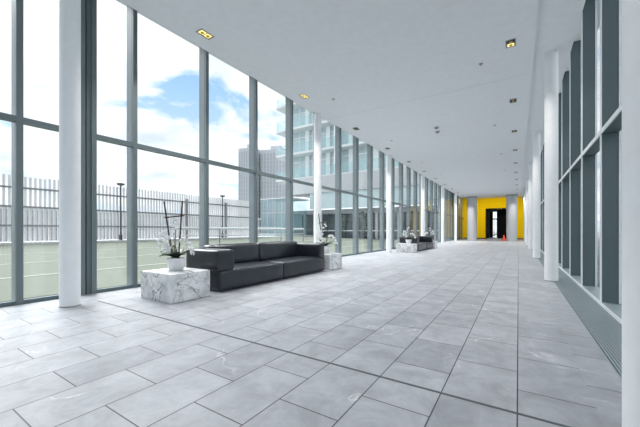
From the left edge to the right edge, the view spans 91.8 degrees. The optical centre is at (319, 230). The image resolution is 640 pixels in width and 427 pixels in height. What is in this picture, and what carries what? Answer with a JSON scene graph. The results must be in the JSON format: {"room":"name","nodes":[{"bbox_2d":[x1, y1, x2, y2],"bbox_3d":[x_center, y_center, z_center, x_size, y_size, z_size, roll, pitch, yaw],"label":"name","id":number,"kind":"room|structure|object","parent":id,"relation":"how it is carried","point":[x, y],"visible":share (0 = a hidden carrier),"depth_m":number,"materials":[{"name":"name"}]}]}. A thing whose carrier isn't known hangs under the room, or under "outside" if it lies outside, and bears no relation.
{"room":"lobby","nodes":[
{"label":"lobby","id":0,"kind":"room"},
{"bbox_2d":[0,239,604,426],"bbox_3d":[6.293,1.020,14.613,5.840,0.200,45.400,0,0,33],"label":"floor","id":1,"kind":"structure","parent":0,"point":[475,320],"depth_m":2.30,"materials":[{"name":"grey tile"}]},
{"bbox_2d":[0,112,15,307],"bbox_3d":[-4.203,-1.430,3.297,0.225,4.740,1.379,0,0,33],"label":"window","id":2,"kind":"structure","parent":1,"relation":"on","point":[3,116],"depth_m":3.76,"materials":[{"name":"grey metal"}]},
{"bbox_2d":[11,0,58,304],"bbox_3d":[-3.662,-1.430,4.142,0.225,4.740,0.633,0,0,33],"label":"window","id":3,"kind":"structure","parent":1,"relation":"on","point":[16,5],"depth_m":3.85,"materials":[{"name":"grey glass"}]},
{"bbox_2d":[59,0,80,307],"bbox_3d":[-3.058,-1.117,3.792,0.214,4.075,0.214,0,0,33],"label":"column","id":4,"kind":"structure","parent":1,"relation":"on","point":[69,10],"depth_m":3.71,"materials":[{"name":"white paint"}]},
{"bbox_2d":[81,0,132,295],"bbox_3d":[-3.282,-1.430,4.735,0.225,4.740,0.716,0,0,33],"label":"window","id":5,"kind":"structure","parent":1,"relation":"on","point":[89,136],"depth_m":4.48,"materials":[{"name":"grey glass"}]},
{"bbox_2d":[127,5,205,287],"bbox_3d":[-2.719,-1.430,5.615,0.225,4.740,1.379,0,0,33],"label":"window","id":6,"kind":"structure","parent":1,"relation":"on","point":[132,14],"depth_m":5.03,"materials":[{"name":"grey metal"}]},
{"bbox_2d":[141,267,209,303],"bbox_3d":[-2.006,0.738,4.313,0.720,0.365,0.580,0,0,33],"label":"marble table","id":7,"kind":"object","parent":1,"relation":"on","point":[164,285],"visible":0.9,"depth_m":4.09,"materials":[{"name":"white stone"}]},
{"bbox_2d":[156,201,194,270],"bbox_3d":[-1.981,0.072,4.334,0.548,0.966,0.359,0,0,0],"label":"potted orchid","id":8,"kind":"object","parent":7,"relation":"on","point":[175,262],"visible":1,"depth_m":4.28,"materials":[{"name":"white plant"}]},
{"bbox_2d":[199,47,255,247],"bbox_3d":[-1.977,-1.430,6.774,0.225,4.740,1.379,0,0,33],"label":"window","id":9,"kind":"structure","parent":1,"relation":"on","point":[203,54],"depth_m":6.19,"materials":[{"name":"grey metal"}]},
{"bbox_2d":[186,241,324,290],"bbox_3d":[-1.031,0.580,6.016,0.848,0.688,3.004,0,0,33],"label":"sofa","id":10,"kind":"object","parent":1,"relation":"on","point":[230,265],"visible":0.94,"depth_m":5.57,"materials":[{"name":"black leather"}]},
{"bbox_2d":[203,243,259,262],"bbox_3d":[-1.587,0.429,5.691,0.261,0.386,1.188,0,0,33],"label":"cushion","id":11,"kind":"object","parent":10,"relation":"on","point":[243,252],"depth_m":5.73,"materials":[{"name":"black leather"}]},
{"bbox_2d":[210,261,282,290],"bbox_3d":[-1.395,0.755,5.397,0.794,0.338,1.474,0,0,33],"label":"seat cushion","id":12,"kind":"object","parent":10,"relation":"on","point":[243,273],"depth_m":5.03,"materials":[{"name":"black leather"}]},
{"bbox_2d":[257,241,297,260],"bbox_3d":[-0.925,0.429,6.726,0.261,0.386,1.273,0,0,33],"label":"cushion","id":13,"kind":"object","parent":10,"relation":"on","point":[274,249],"depth_m":6.55,"materials":[{"name":"black leather"}]},
{"bbox_2d":[262,256,324,277],"bbox_3d":[-0.600,0.755,6.638,0.794,0.338,1.474,0,0,33],"label":"seat cushion","id":14,"kind":"object","parent":10,"relation":"on","point":[293,266],"depth_m":6.34,"materials":[{"name":"black leather"}]},
{"bbox_2d":[249,76,291,242],"bbox_3d":[-1.235,-1.430,7.933,0.225,4.740,1.379,0,0,33],"label":"window","id":15,"kind":"structure","parent":1,"relation":"on","point":[253,83],"depth_m":7.34,"materials":[{"name":"grey metal"}]},
{"bbox_2d":[285,96,313,240],"bbox_3d":[-0.493,-1.430,9.091,0.225,4.740,1.379,0,0,33],"label":"window","id":16,"kind":"structure","parent":1,"relation":"on","point":[288,102],"depth_m":8.52,"materials":[{"name":"grey metal"}]},
{"bbox_2d":[314,113,320,242],"bbox_3d":[-0.065,-1.117,8.430,0.214,4.075,0.214,0,0,33],"label":"column","id":17,"kind":"structure","parent":1,"relation":"on","point":[317,116],"depth_m":8.34,"materials":[{"name":"white paint"}]},
{"bbox_2d":[313,112,339,242],"bbox_3d":[0.249,-1.430,10.250,0.225,4.740,1.379,0,0,33],"label":"window","id":18,"kind":"structure","parent":1,"relation":"on","point":[322,187],"depth_m":9.73,"materials":[{"name":"grey metal"}]},
{"bbox_2d":[324,253,341,269],"bbox_3d":[0.081,0.738,7.572,0.720,0.365,0.580,0,0,33],"label":"marble table","id":19,"kind":"object","parent":1,"relation":"on","point":[333,261],"visible":0.49,"depth_m":7.27,"materials":[{"name":"white stone"}]},
{"bbox_2d":[316,214,337,253],"bbox_3d":[0.143,0.072,7.573,0.548,0.966,0.359,0,0,-20],"label":"potted orchid","id":20,"kind":"object","parent":19,"relation":"on","point":[326,248],"visible":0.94,"depth_m":7.50,"materials":[{"name":"white plant"}]},
{"bbox_2d":[99,301,570,426],"bbox_3d":[-0.726,0.919,2.658,5.150,0.002,0.018,0,0,33],"label":"trim","id":21,"kind":"structure","parent":1,"relation":"on","point":[495,407],"depth_m":1.94,"materials":[{"name":"grey metal"}]},
{"bbox_2d":[335,125,357,256],"bbox_3d":[0.991,-1.430,11.409,0.225,4.740,1.379,0,0,33],"label":"window","id":22,"kind":"structure","parent":1,"relation":"on","point":[337,129],"depth_m":10.84,"materials":[{"name":"grey metal"}]},
{"bbox_2d":[353,136,371,253],"bbox_3d":[1.733,-1.430,12.568,0.225,4.740,1.379,0,0,33],"label":"window","id":23,"kind":"structure","parent":1,"relation":"on","point":[355,139],"depth_m":11.99,"materials":[{"name":"grey metal"}]},
{"bbox_2d":[367,144,383,251],"bbox_3d":[2.475,-1.430,13.726,0.225,4.740,1.379,0,0,33],"label":"window","id":24,"kind":"structure","parent":1,"relation":"on","point":[369,147],"depth_m":13.16,"materials":[{"name":"grey metal"}]},
{"bbox_2d":[379,150,393,249],"bbox_3d":[3.217,-1.430,14.885,0.225,4.740,1.379,0,0,33],"label":"window","id":25,"kind":"structure","parent":1,"relation":"on","point":[381,154],"depth_m":14.31,"materials":[{"name":"grey metal"}]},
{"bbox_2d":[386,155,390,252],"bbox_3d":[2.903,-1.117,13.065,0.214,4.075,0.214,0,0,33],"label":"column","id":26,"kind":"structure","parent":1,"relation":"on","point":[388,157],"depth_m":12.97,"materials":[{"name":"white paint"}]},
{"bbox_2d":[391,157,402,248],"bbox_3d":[3.959,-1.430,16.044,0.225,4.740,1.379,0,0,33],"label":"window","id":27,"kind":"structure","parent":1,"relation":"on","point":[392,159],"depth_m":15.46,"materials":[{"name":"grey metal"}]},
{"bbox_2d":[399,162,409,242],"bbox_3d":[4.701,-1.430,17.203,0.225,4.740,1.379,0,0,33],"label":"window","id":28,"kind":"structure","parent":1,"relation":"on","point":[400,164],"depth_m":16.64,"materials":[{"name":"clear glass"}]},
{"bbox_2d":[396,243,416,252],"bbox_3d":[3.710,0.738,13.239,0.720,0.365,0.580,0,0,33],"label":"marble table","id":29,"kind":"object","parent":1,"relation":"on","point":[400,247],"visible":0.89,"depth_m":13.00,"materials":[{"name":"white stone"}]},
{"bbox_2d":[403,221,415,243],"bbox_3d":[3.791,0.072,13.171,0.548,0.966,0.359,0,0,17],"label":"potted orchid","id":30,"kind":"object","parent":29,"relation":"on","point":[408,239],"visible":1,"depth_m":13.13,"materials":[{"name":"white plant"}]},
{"bbox_2d":[407,167,416,234],"bbox_3d":[5.443,-1.430,18.362,0.225,4.740,1.379,0,0,33],"label":"window","id":31,"kind":"structure","parent":1,"relation":"on","point":[408,168],"depth_m":17.79,"materials":[{"name":"clear glass"}]},
{"bbox_2d":[400,235,432,250],"bbox_3d":[4.685,0.580,14.942,0.848,0.688,3.004,0,0,33],"label":"sofa","id":32,"kind":"object","parent":1,"relation":"on","point":[423,242],"visible":0.67,"depth_m":14.79,"materials":[{"name":"black leather"}]},
{"bbox_2d":[417,243,425,250],"bbox_3d":[4.321,0.755,14.324,0.794,0.338,1.474,0,0,33],"label":"seat cushion","id":33,"kind":"object","parent":32,"relation":"on","point":[420,246],"depth_m":14.00,"materials":[{"name":"black leather"}]},
{"bbox_2d":[419,242,432,249],"bbox_3d":[5.116,0.755,15.565,0.794,0.338,1.474,0,0,33],"label":"seat cushion","id":34,"kind":"object","parent":32,"relation":"on","point":[429,245],"depth_m":15.25,"materials":[{"name":"black leather"}]},
{"bbox_2d":[413,170,420,234],"bbox_3d":[6.185,-1.430,19.520,0.225,4.740,1.379,0,0,33],"label":"window","id":35,"kind":"structure","parent":1,"relation":"on","point":[414,172],"depth_m":18.97,"materials":[{"name":"clear glass"}]},
{"bbox_2d":[421,175,424,235],"bbox_3d":[5.871,-1.117,17.700,0.214,4.075,0.214,0,0,33],"label":"column","id":36,"kind":"structure","parent":1,"relation":"on","point":[422,176],"depth_m":17.61,"materials":[{"name":"white paint"}]},
{"bbox_2d":[419,174,427,235],"bbox_3d":[6.927,-1.430,20.679,0.225,4.740,1.379,0,0,33],"label":"window","id":37,"kind":"structure","parent":1,"relation":"on","point":[419,174],"depth_m":20.16,"materials":[{"name":"clear glass"}]},
{"bbox_2d":[425,177,432,235],"bbox_3d":[7.669,-1.430,21.838,0.225,4.740,1.379,0,0,33],"label":"window","id":38,"kind":"structure","parent":1,"relation":"on","point":[426,179],"depth_m":21.26,"materials":[{"name":"clear glass"}]},
{"bbox_2d":[430,180,436,235],"bbox_3d":[8.411,-1.430,22.997,0.225,4.740,1.379,0,0,33],"label":"window","id":39,"kind":"structure","parent":1,"relation":"on","point":[431,181],"depth_m":22.41,"materials":[{"name":"clear glass"}]},
{"bbox_2d":[434,182,440,242],"bbox_3d":[9.153,-1.430,24.156,0.225,4.740,1.379,0,0,33],"label":"window","id":40,"kind":"structure","parent":1,"relation":"on","point":[435,184],"depth_m":23.58,"materials":[{"name":"clear glass"}]},
{"bbox_2d":[438,184,440,241],"bbox_3d":[9.895,-1.430,25.314,0.225,4.740,1.379,0,0,33],"label":"window","id":41,"kind":"structure","parent":1,"relation":"on","point":[439,186],"depth_m":24.73,"materials":[{"name":"clear glass"}]},
{"bbox_2d":[441,187,443,242],"bbox_3d":[8.839,-1.117,22.335,0.214,4.075,0.214,0,0,33],"label":"column","id":42,"kind":"structure","parent":1,"relation":"on","point":[442,188],"depth_m":22.24,"materials":[{"name":"white paint"}]},
{"bbox_2d":[445,188,449,240],"bbox_3d":[11.379,-1.430,27.632,0.225,4.740,1.379,0,0,33],"label":"window","id":43,"kind":"structure","parent":1,"relation":"on","point":[446,190],"depth_m":27.04,"materials":[{"name":"clear glass"}]},
{"bbox_2d":[448,190,452,240],"bbox_3d":[12.121,-1.430,28.791,0.225,4.740,1.379,0,0,33],"label":"window","id":44,"kind":"structure","parent":1,"relation":"on","point":[449,192],"depth_m":28.20,"materials":[{"name":"clear glass"}]},
{"bbox_2d":[451,192,453,239],"bbox_3d":[12.863,-1.430,29.950,0.225,4.740,1.379,0,0,33],"label":"window","id":45,"kind":"structure","parent":1,"relation":"on","point":[451,192],"depth_m":29.39,"materials":[{"name":"clear glass"}]},
{"bbox_2d":[454,194,456,240],"bbox_3d":[11.807,-1.117,26.970,0.214,4.075,0.214,0,0,33],"label":"column","id":46,"kind":"structure","parent":1,"relation":"on","point":[455,195],"depth_m":26.88,"materials":[{"name":"white paint"}]},
{"bbox_2d":[453,193,457,239],"bbox_3d":[13.605,-1.430,31.108,0.225,4.740,1.379,0,0,33],"label":"window","id":47,"kind":"structure","parent":1,"relation":"on","point":[453,193],"depth_m":30.58,"materials":[{"name":"clear glass"}]},
{"bbox_2d":[457,195,459,238],"bbox_3d":[14.347,-1.430,32.267,0.225,4.740,1.379,0,0,33],"label":"window","id":48,"kind":"structure","parent":1,"relation":"on","point":[457,195],"depth_m":31.64,"materials":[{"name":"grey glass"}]},
{"bbox_2d":[458,196,461,238],"bbox_3d":[15.089,-1.430,33.426,0.225,4.740,1.379,0,0,33],"label":"window","id":49,"kind":"structure","parent":1,"relation":"on","point":[458,196],"depth_m":32.87,"materials":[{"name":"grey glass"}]},
{"bbox_2d":[466,196,477,239],"bbox_3d":[14.310,-1.117,29.191,0.940,4.075,0.940,0,0,33],"label":"column","id":50,"kind":"structure","parent":1,"relation":"on","point":[471,201],"depth_m":28.83,"materials":[{"name":"paint"}]},
{"bbox_2d":[506,194,517,240],"bbox_3d":[16.997,-1.117,27.471,0.940,4.075,0.940,0,0,33],"label":"column","id":51,"kind":"structure","parent":1,"relation":"on","point":[511,200],"depth_m":27.13,"materials":[{"name":"paint"}]},
{"bbox_3d":[5.802,0.737,16.507,0.720,0.365,0.580,0,0,33],"label":"marble table","id":52,"kind":"object","parent":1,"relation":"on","visible":0},
{"bbox_2d":[424,224,433,235],"bbox_3d":[5.803,0.072,16.498,0.548,0.966,0.359,0,0,14],"label":"potted orchid","id":53,"kind":"object","parent":52,"relation":"on","point":[432,224],"visible":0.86,"depth_m":16.50,"materials":[{"name":"white plant"}]},
{"bbox_2d":[119,0,538,197],"bbox_3d":[5.139,-3.330,12.087,4.850,0.350,39.900,0,0,33],"label":"ceiling","id":54,"kind":"structure","parent":0,"point":[364,55],"depth_m":5.89,"materials":[{"name":"paint"}]},
{"bbox_2d":[196,28,213,39],"bbox_3d":[-1.845,-3.149,4.981,0.150,0.012,0.250,0,0,33],"label":"recessed light","id":55,"kind":"object","parent":54,"relation":"in","point":[205,34],"visible":1,"depth_m":4.98,"materials":[{"name":"gold metal"}]},
{"bbox_2d":[299,94,309,98],"bbox_3d":[-0.365,-3.149,7.293,0.150,0.012,0.250,0,0,33],"label":"recessed light","id":56,"kind":"object","parent":54,"relation":"in","point":[304,96],"visible":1,"depth_m":7.29,"materials":[{"name":"gold metal"}]},
{"bbox_2d":[327,73,531,119],"bbox_3d":[2.214,-3.159,7.527,4.840,0.011,0.006,0,0,33],"label":"trim","id":57,"kind":"structure","parent":54,"relation":"attached to","point":[531,73],"depth_m":7.14,"materials":[{"name":"grey metal"}]},
{"bbox_2d":[505,38,515,47],"bbox_3d":[3.213,-3.149,5.222,0.150,0.012,0.250,0,0,33],"label":"recessed light","id":58,"kind":"object","parent":54,"relation":"in","point":[512,42],"visible":1,"depth_m":5.22,"materials":[{"name":"gold metal"}]},
{"bbox_2d":[486,210,489,237],"bbox_3d":[20.256,-0.855,37.615,0.150,3.550,7.800,0,0,33],"label":"wall","id":59,"kind":"structure","parent":0,"point":[487,211],"depth_m":37.40,"materials":[{"name":"black paint"}]},
{"bbox_2d":[486,209,497,211],"bbox_3d":[21.288,-2.535,36.954,4.400,0.190,7.800,0,0,33],"label":"ceiling","id":60,"kind":"structure","parent":0,"point":[489,210],"depth_m":37.82,"materials":[{"name":"black paint"}]},
{"bbox_2d":[462,197,523,237],"bbox_3d":[19.019,-1.480,33.597,6.800,4.800,0.300,0,0,33],"label":"wall","id":61,"kind":"structure","parent":0,"point":[483,204],"depth_m":33.98,"materials":[{"name":"yellow paint"}]},
{"bbox_2d":[116,0,429,179],"bbox_3d":[4.165,-3.865,15.976,0.985,0.130,45.400,0,0,33],"label":"trim","id":62,"kind":"structure","parent":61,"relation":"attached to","point":[116,0],"depth_m":6.81,"materials":[{"name":"paint"}]},
{"bbox_2d":[460,197,463,238],"bbox_3d":[15.836,-1.430,34.592,0.225,4.740,1.397,0,0,33],"label":"window","id":63,"kind":"structure","parent":61,"relation":"in","point":[460,197],"depth_m":34.03,"materials":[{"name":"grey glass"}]},
{"bbox_2d":[477,0,599,198],"bbox_3d":[7.049,-3.728,14.129,5.865,0.404,45.400,0,0,33],"label":"trim","id":64,"kind":"structure","parent":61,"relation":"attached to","point":[578,33],"depth_m":5.88,"materials":[{"name":"white paint"}]},
{"bbox_2d":[540,155,540,247],"bbox_3d":[11.359,-1.410,15.971,0.212,4.660,1.378,0,0,33],"label":"window","id":65,"kind":"structure","parent":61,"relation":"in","point":[540,155],"depth_m":15.41,"materials":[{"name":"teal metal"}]},
{"bbox_2d":[521,0,585,198],"bbox_3d":[8.902,-3.390,12.943,0.565,0.270,45.400,0,0,33],"label":"trim","id":66,"kind":"structure","parent":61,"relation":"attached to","point":[557,20],"depth_m":5.48,"materials":[{"name":"paint"}]},
{"bbox_2d":[558,93,560,262],"bbox_3d":[6.907,-1.410,9.018,0.212,4.660,1.378,0,0,33],"label":"window","id":67,"kind":"structure","parent":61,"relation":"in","point":[559,94],"depth_m":8.45,"materials":[{"name":"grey metal"}]},
{"bbox_2d":[558,71,568,268],"bbox_3d":[6.165,-1.410,7.859,0.212,4.660,1.378,0,0,33],"label":"window","id":68,"kind":"structure","parent":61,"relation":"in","point":[564,184],"depth_m":7.30,"materials":[{"name":"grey metal"}]},
{"bbox_2d":[561,40,580,275],"bbox_3d":[5.423,-1.410,6.700,0.212,4.660,1.378,0,0,33],"label":"window","id":69,"kind":"structure","parent":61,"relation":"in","point":[574,176],"depth_m":6.13,"materials":[{"name":"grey metal"}]},
{"bbox_2d":[581,0,618,303],"bbox_3d":[3.939,-1.410,4.383,0.212,4.660,1.378,0,0,33],"label":"window","id":70,"kind":"structure","parent":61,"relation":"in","point":[607,144],"depth_m":3.82,"materials":[{"name":"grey metal"}]},
{"bbox_2d":[599,0,621,324],"bbox_3d":[3.197,-1.410,3.224,0.212,4.660,1.378,0,0,33],"label":"window","id":71,"kind":"structure","parent":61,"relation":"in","point":[614,124],"depth_m":3.74,"materials":[{"name":"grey metal"}]},
{"bbox_2d":[490,212,497,237],"bbox_3d":[23.873,-0.855,40.018,3.350,3.550,0.150,0,0,33],"label":"wall","id":72,"kind":"structure","parent":0,"point":[491,213],"depth_m":40.71,"materials":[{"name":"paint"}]},
{"bbox_2d":[498,209,505,238],"bbox_3d":[21.275,-0.855,34.913,2.220,3.550,0.150,0,0,33],"label":"wall","id":73,"kind":"structure","parent":0,"point":[501,212],"depth_m":35.24,"materials":[{"name":"black paint"}]},
{"bbox_2d":[540,149,542,249],"bbox_3d":[10.617,-1.410,14.812,0.212,4.660,1.378,0,0,33],"label":"window","id":74,"kind":"structure","parent":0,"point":[541,205],"depth_m":14.27,"materials":[{"name":"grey metal"}]},
{"bbox_2d":[540,145,543,251],"bbox_3d":[9.875,-1.410,13.653,0.212,4.660,1.378,0,0,33],"label":"window","id":75,"kind":"structure","parent":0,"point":[542,202],"depth_m":13.11,"materials":[{"name":"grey metal"}]},
{"bbox_2d":[522,239,621,426],"bbox_3d":[8.832,1.020,12.987,0.190,0.200,45.400,0,0,33],"label":"floor","id":76,"kind":"structure","parent":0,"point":[604,385],"depth_m":2.19,"materials":[{"name":"grey tile"}]},
{"bbox_2d":[524,195,524,239],"bbox_3d":[19.075,-1.167,28.852,0.214,4.175,0.214,0,0,33],"label":"column","id":77,"kind":"structure","parent":76,"relation":"on","point":[524,195],"depth_m":28.79,"materials":[{"name":"white paint"}]},
{"bbox_2d":[525,189,525,241],"bbox_3d":[16.107,-1.167,24.217,0.214,4.175,0.214,0,0,33],"label":"column","id":78,"kind":"structure","parent":76,"relation":"on","point":[525,189],"depth_m":24.16,"materials":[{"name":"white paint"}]},
{"bbox_2d":[526,179,527,244],"bbox_3d":[13.139,-1.167,19.582,0.214,4.175,0.214,0,0,33],"label":"column","id":79,"kind":"structure","parent":76,"relation":"on","point":[526,179],"depth_m":19.54,"materials":[{"name":"white paint"}]},
{"bbox_2d":[528,163,532,249],"bbox_3d":[10.171,-1.167,14.947,0.214,4.175,0.214,0,0,33],"label":"column","id":80,"kind":"structure","parent":76,"relation":"on","point":[530,165],"depth_m":14.87,"materials":[{"name":"white paint"}]},
{"bbox_2d":[533,132,539,257],"bbox_3d":[7.202,-1.167,10.312,0.214,4.175,0.214,0,0,33],"label":"column","id":81,"kind":"structure","parent":76,"relation":"on","point":[536,135],"depth_m":10.23,"materials":[{"name":"white paint"}]},
{"bbox_2d":[544,49,557,281],"bbox_3d":[4.234,-1.167,5.677,0.214,4.175,0.214,0,0,33],"label":"column","id":82,"kind":"structure","parent":76,"relation":"on","point":[550,57],"depth_m":5.59,"materials":[{"name":"white paint"}]},
{"bbox_2d":[621,0,639,426],"bbox_3d":[1.471,-1.167,1.361,0.214,4.175,0.214,0,0,33],"label":"column","id":83,"kind":"structure","parent":76,"relation":"on","point":[630,9],"depth_m":1.36,"materials":[{"name":"white paint"}]},
{"bbox_2d":[532,250,621,380],"bbox_3d":[9.046,1.020,12.850,0.318,0.200,45.400,0,0,33],"label":"grille","id":84,"kind":"object","parent":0,"point":[604,329],"visible":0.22,"depth_m":3.20,"materials":[{"name":"grey metal"}]},
{"bbox_2d":[569,0,594,286],"bbox_3d":[4.681,-1.410,5.541,0.212,4.660,1.378,0,0,33],"label":"window","id":85,"kind":"structure","parent":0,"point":[586,164],"depth_m":4.97,"materials":[{"name":"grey metal"}]},
{"label":"outside","id":86,"kind":"structure","parent":0,"visible":0},
{"bbox_2d":[0,232,496,241],"bbox_3d":[-47.086,1.200,172.643,254.500,0.440,360.000,0,0,33],"label":"ground","id":87,"kind":"structure","parent":86,"point":[494,233],"depth_m":37.98,"materials":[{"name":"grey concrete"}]},
{"bbox_2d":[0,207,261,240],"bbox_3d":[-32.268,-0.675,34.911,8.600,3.310,64.600,0,0,33],"label":"building","id":88,"kind":"structure","parent":87,"relation":"on","point":[6,208],"depth_m":37.02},
{"bbox_2d":[0,235,312,244],"bbox_3d":[-15.537,0.770,12.917,0.900,0.420,55.000,0,0,33],"label":"kerb","id":89,"kind":"object","parent":87,"relation":"on","point":[40,242],"visible":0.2,"depth_m":19.29,"materials":[{"name":"concrete"}]},
{"bbox_2d":[117,183,124,239],"bbox_3d":[-11.778,-1.130,18.324,0.400,3.380,0.400,0,0,33],"label":"lamp post","id":90,"kind":"object","parent":89,"relation":"on","point":[119,184],"visible":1,"depth_m":18.29,"materials":[{"name":"grey metal"}]},
{"bbox_2d":[0,174,248,241],"bbox_3d":[-14.262,-0.975,14.737,0.195,3.270,31.560,0,0,33],"label":"slatted fence","id":91,"kind":"object","parent":89,"relation":"on","point":[236,206],"visible":0.6,"depth_m":18.77,"materials":[{"name":"grey metal"}]},
{"bbox_2d":[220,195,224,237],"bbox_3d":[-7.745,-1.130,24.623,0.400,3.380,0.400,0,0,33],"label":"lamp post","id":92,"kind":"object","parent":89,"relation":"on","point":[222,196],"visible":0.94,"depth_m":24.58,"materials":[{"name":"grey metal"}]},
{"bbox_2d":[0,237,398,302],"bbox_3d":[-10.135,0.820,7.677,13.850,0.340,52.000,0,0,33],"label":"lawn","id":93,"kind":"structure","parent":87,"relation":"on","point":[44,285],"depth_m":8.91,"materials":[{"name":"green plant"}]},
{"bbox_2d":[3,239,329,254],"bbox_3d":[-10.627,0.783,9.180,0.120,0.023,44.000,0,0,33],"label":"court line","id":94,"kind":"object","parent":93,"relation":"on","point":[325,239],"depth_m":12.62,"materials":[{"name":"paint"}]},
{"bbox_2d":[0,241,352,264],"bbox_3d":[-8.017,0.855,7.508,0.120,0.023,44.000,0,0,33],"label":"court line","id":95,"kind":"object","parent":93,"relation":"on","point":[350,241],"visible":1,"depth_m":9.39,"materials":[{"name":"paint"}]},
{"bbox_2d":[0,243,378,278],"bbox_3d":[-5.827,0.914,6.106,0.120,0.023,44.000,0,0,33],"label":"court line","id":96,"kind":"object","parent":93,"relation":"on","point":[377,243],"visible":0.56,"depth_m":7.21,"materials":[{"name":"paint"}]},
{"bbox_2d":[174,227,303,245],"bbox_3d":[-3.948,0.312,18.499,0.140,0.967,10.127,0,0,33],"label":"handrail","id":97,"kind":"object","parent":93,"relation":"on","point":[175,228],"visible":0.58,"depth_m":16.73,"materials":[{"name":"white metal"}]},
{"bbox_2d":[238,144,259,217],"bbox_3d":[-26.665,-15.330,122.604,7.080,36.500,10.080,0,0,13],"label":"tower","id":98,"kind":"structure","parent":87,"relation":"on","point":[243,153],"depth_m":118.18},
{"bbox_2d":[260,145,284,232],"bbox_3d":[-17.014,-15.180,123.564,10.080,36.200,10.080,0,0,13],"label":"tower","id":99,"kind":"structure","parent":87,"relation":"on","point":[269,163],"depth_m":118.84,"materials":[{"name":"grey concrete"}]},
{"bbox_2d":[271,145,283,148],"bbox_3d":[-17.045,-32.180,123.612,4.000,2.200,4.000,0,0,13],"label":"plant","id":100,"kind":"object","parent":99,"relation":"on","point":[272,147],"depth_m":121.66,"materials":[{"name":"white"}]},
{"bbox_2d":[260,197,308,235],"bbox_3d":[-4.203,-1.390,36.830,4.400,4.620,3.700,0,0,33],"label":"glass pavilion","id":101,"kind":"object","parent":87,"relation":"on","point":[279,219],"visible":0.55,"depth_m":36.65,"materials":[{"name":"glass"}]},
{"bbox_2d":[332,215,347,233],"bbox_3d":[2.063,-0.319,31.446,1.663,2.600,1.628,0,0,33],"label":"shrub","id":102,"kind":"object","parent":87,"relation":"on","point":[342,217],"visible":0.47,"depth_m":31.32,"materials":[{"name":"green plant"}]},
{"bbox_2d":[359,211,366,238],"bbox_3d":[4.119,-0.486,30.358,1.652,2.933,1.559,0,0,-2],"label":"shrub","id":103,"kind":"object","parent":87,"relation":"on","point":[363,213],"visible":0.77,"depth_m":30.22,"materials":[{"name":"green plant"}]},
{"bbox_2d":[283,184,444,239],"bbox_3d":[3.905,-1.700,35.260,20.550,5.360,2.800,0,0,33],"label":"podium building","id":104,"kind":"structure","parent":87,"relation":"on","point":[327,198],"depth_m":34.62,"materials":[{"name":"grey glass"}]},
{"bbox_2d":[276,102,433,197],"bbox_3d":[6.369,-18.200,40.035,21.450,27.600,13.700,0,0,33],"label":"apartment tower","id":105,"kind":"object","parent":104,"relation":"on","point":[302,117],"visible":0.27,"depth_m":37.73,"materials":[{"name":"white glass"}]},
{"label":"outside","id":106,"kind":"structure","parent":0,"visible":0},
{"bbox_2d":[597,232,599,287],"bbox_3d":[174.715,1.200,30.619,258.750,0.440,360.000,0,0,33],"label":"ground","id":107,"kind":"structure","parent":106,"point":[598,233],"depth_m":10.48,"materials":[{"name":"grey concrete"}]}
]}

